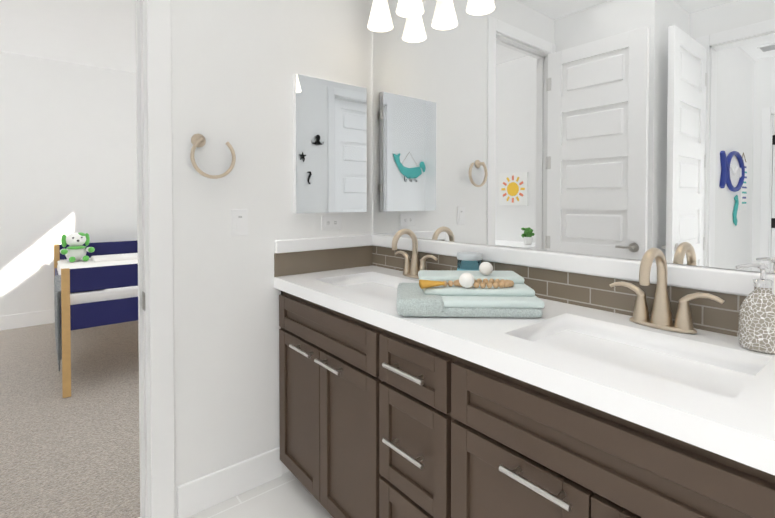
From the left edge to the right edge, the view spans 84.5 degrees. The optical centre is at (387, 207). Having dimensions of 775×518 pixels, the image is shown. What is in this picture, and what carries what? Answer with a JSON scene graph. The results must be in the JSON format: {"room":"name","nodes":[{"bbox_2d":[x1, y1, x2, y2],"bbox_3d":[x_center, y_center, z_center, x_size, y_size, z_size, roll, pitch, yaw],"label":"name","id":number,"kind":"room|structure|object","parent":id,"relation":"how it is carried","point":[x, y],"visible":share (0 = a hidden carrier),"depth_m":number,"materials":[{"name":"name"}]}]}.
{"room":"bathroom","nodes":[
{"label":"bathroom","id":0,"kind":"room"},
{"bbox_2d":[0,0,135,72],"bbox_3d":[-1.411,-1.547,2.171,7.010,0.100,6.500,-1,1,-39],"label":"ceiling","id":1,"kind":"structure","parent":0,"point":[98,33],"depth_m":3.68,"materials":[{"name":"paint"}]},
{"bbox_2d":[0,51,136,315],"bbox_3d":[-2.617,-0.178,5.234,4.930,2.740,0.140,-1,1,-39],"label":"wall","id":2,"kind":"structure","parent":0,"point":[68,153],"depth_m":4.44,"materials":[{"name":"paint"}]},
{"bbox_2d":[0,309,54,330],"bbox_3d":[-2.569,1.120,5.196,4.650,0.145,0.014,-1,1,-39],"label":"baseboard","id":3,"kind":"structure","parent":2,"relation":"attached to","point":[14,321],"depth_m":4.31,"materials":[{"name":"paint"}]},
{"bbox_2d":[0,320,139,517],"bbox_3d":[-1.474,1.243,3.849,5.050,0.064,3.888,-1,1,-39],"label":"floor","id":4,"kind":"structure","parent":0,"point":[76,454],"depth_m":2.42,"materials":[{"name":"beige carpet"}]},
{"bbox_2d":[54,232,137,397],"bbox_3d":[-2.352,0.732,3.835,1.020,0.958,2.030,-1,1,-39],"label":"bed","id":5,"kind":"object","parent":4,"relation":"on","point":[95,284],"visible":0.56,"depth_m":2.92,"materials":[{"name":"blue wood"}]},
{"bbox_2d":[54,275,75,370],"bbox_3d":[-2.318,0.827,3.201,0.270,0.565,0.780,-1,1,-39],"label":"throw","id":6,"kind":"object","parent":5,"relation":"on","point":[57,278],"depth_m":2.83,"materials":[{"name":"grey fabric"}]},
{"bbox_2d":[138,471,332,517],"bbox_3d":[-1.136,1.310,-0.024,4.610,0.060,2.552,-1,1,-39],"label":"floor","id":7,"kind":"structure","parent":0,"point":[288,494],"depth_m":1.80,"materials":[{"name":"white tile"}]},
{"bbox_2d":[274,229,774,517],"bbox_3d":[0.268,0.679,1.422,0.590,1.155,1.833,-1,1,-39],"label":"bathroom vanity","id":8,"kind":"object","parent":7,"relation":"on","point":[605,387],"visible":0.9,"depth_m":1.14,"materials":[{"name":"brown wood"}]},
{"bbox_2d":[392,229,437,278],"bbox_3d":[0.085,0.205,1.918,0.164,0.224,0.276,-1,1,-39],"label":"faucet","id":9,"kind":"object","parent":8,"relation":"on","point":[411,269],"depth_m":1.94,"materials":[{"name":"beige metal"}]},
{"bbox_2d":[457,252,481,270],"bbox_3d":[0.323,0.249,1.683,0.098,0.143,0.098,-1,1,-39],"label":"candle jar","id":10,"kind":"object","parent":8,"relation":"on","point":[471,261],"visible":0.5,"depth_m":1.64,"materials":[{"name":"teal glass"}]},
{"bbox_2d":[397,262,544,317],"bbox_3d":[0.252,0.253,1.408,0.440,0.143,0.304,0,1,2],"label":"folded towels","id":11,"kind":"object","parent":8,"relation":"on","point":[485,290],"visible":1,"depth_m":1.31,"materials":[{"name":"teal fabric"}]},
{"bbox_2d":[610,248,723,333],"bbox_3d":[0.715,0.218,1.142,0.164,0.224,0.276,-1,1,-39],"label":"faucet","id":12,"kind":"object","parent":8,"relation":"on","point":[661,321],"depth_m":1.16,"materials":[{"name":"beige metal"}]},
{"bbox_2d":[735,263,774,353],"bbox_3d":[0.883,0.231,1.004,0.088,0.201,0.089,-1,1,-39],"label":"soap dispenser","id":13,"kind":"object","parent":8,"relation":"on","point":[756,326],"visible":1,"depth_m":0.99,"materials":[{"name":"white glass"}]},
{"bbox_2d":[171,0,372,517],"bbox_3d":[0.016,-0.132,2.459,4.061,2.740,0.112,-1,1,-39],"label":"wall","id":14,"kind":"structure","parent":0,"point":[237,65],"depth_m":1.85,"materials":[{"name":"paint"}]},
{"bbox_2d":[135,0,174,517],"bbox_3d":[-1.230,-0.013,1.450,0.886,2.538,0.136,-1,1,-39],"label":"door frame","id":15,"kind":"structure","parent":14,"relation":"attached to","point":[155,241],"depth_m":1.65,"materials":[{"name":"paint"}]},
{"bbox_2d":[190,134,235,178],"bbox_3d":[-0.720,-0.211,1.752,0.178,0.184,0.055,-1,1,-39],"label":"towel ring","id":16,"kind":"object","parent":14,"relation":"attached to","point":[198,140],"visible":1,"depth_m":1.72,"materials":[{"name":"beige metal"}]},
{"bbox_2d":[177,447,281,517],"bbox_3d":[-0.666,1.182,1.846,0.446,0.135,0.014,-1,1,-39],"label":"baseboard","id":17,"kind":"structure","parent":14,"relation":"attached to","point":[195,496],"depth_m":1.81,"materials":[{"name":"paint"}]},
{"bbox_2d":[231,209,247,235],"bbox_3d":[-0.640,0.064,1.851,0.072,0.116,0.009,-1,1,-39],"label":"switch plate","id":18,"kind":"object","parent":14,"relation":"attached to","point":[239,219],"visible":1,"depth_m":1.85,"materials":[{"name":"white plastic"}]},
{"bbox_2d":[293,73,367,213],"bbox_3d":[-0.273,-0.301,2.130,0.424,0.656,0.029,-1,1,-39],"label":"upper cabinet","id":19,"kind":"object","parent":14,"relation":"attached to","point":[329,146],"visible":0.96,"depth_m":2.10,"materials":[{"name":"mirror"}]},
{"bbox_2d":[321,215,340,229],"bbox_3d":[-0.281,0.076,2.144,0.116,0.072,0.007,-1,1,-39],"label":"electrical outlet plate","id":20,"kind":"object","parent":14,"relation":"attached to","point":[330,222],"visible":1,"depth_m":2.14,"materials":[{"name":"white plastic"}]},
{"bbox_2d":[467,243,640,260],"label":"wall","id":21,"kind":"structure","parent":0,"point":[596,256],"depth_m":1.48,"materials":[{"name":"paint"}]},
{"bbox_2d":[373,0,774,272],"bbox_3d":[0.498,-0.528,1.584,0.004,1.358,1.820,-1,1,-39],"label":"mirror","id":22,"kind":"object","parent":21,"relation":"attached to","point":[632,129],"visible":1,"depth_m":1.40,"materials":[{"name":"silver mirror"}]},
{"bbox_2d":[367,0,448,31],"bbox_3d":[0.118,-0.976,1.902,0.172,0.216,0.580,-1,1,-39],"label":"sconce","id":23,"kind":"object","parent":22,"relation":"attached to","point":[380,19],"visible":1,"depth_m":2.00,"materials":[{"name":"white glass"}]},
{"bbox_2d":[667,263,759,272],"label":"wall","id":24,"kind":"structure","parent":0,"point":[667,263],"depth_m":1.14,"materials":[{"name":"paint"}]}
]}

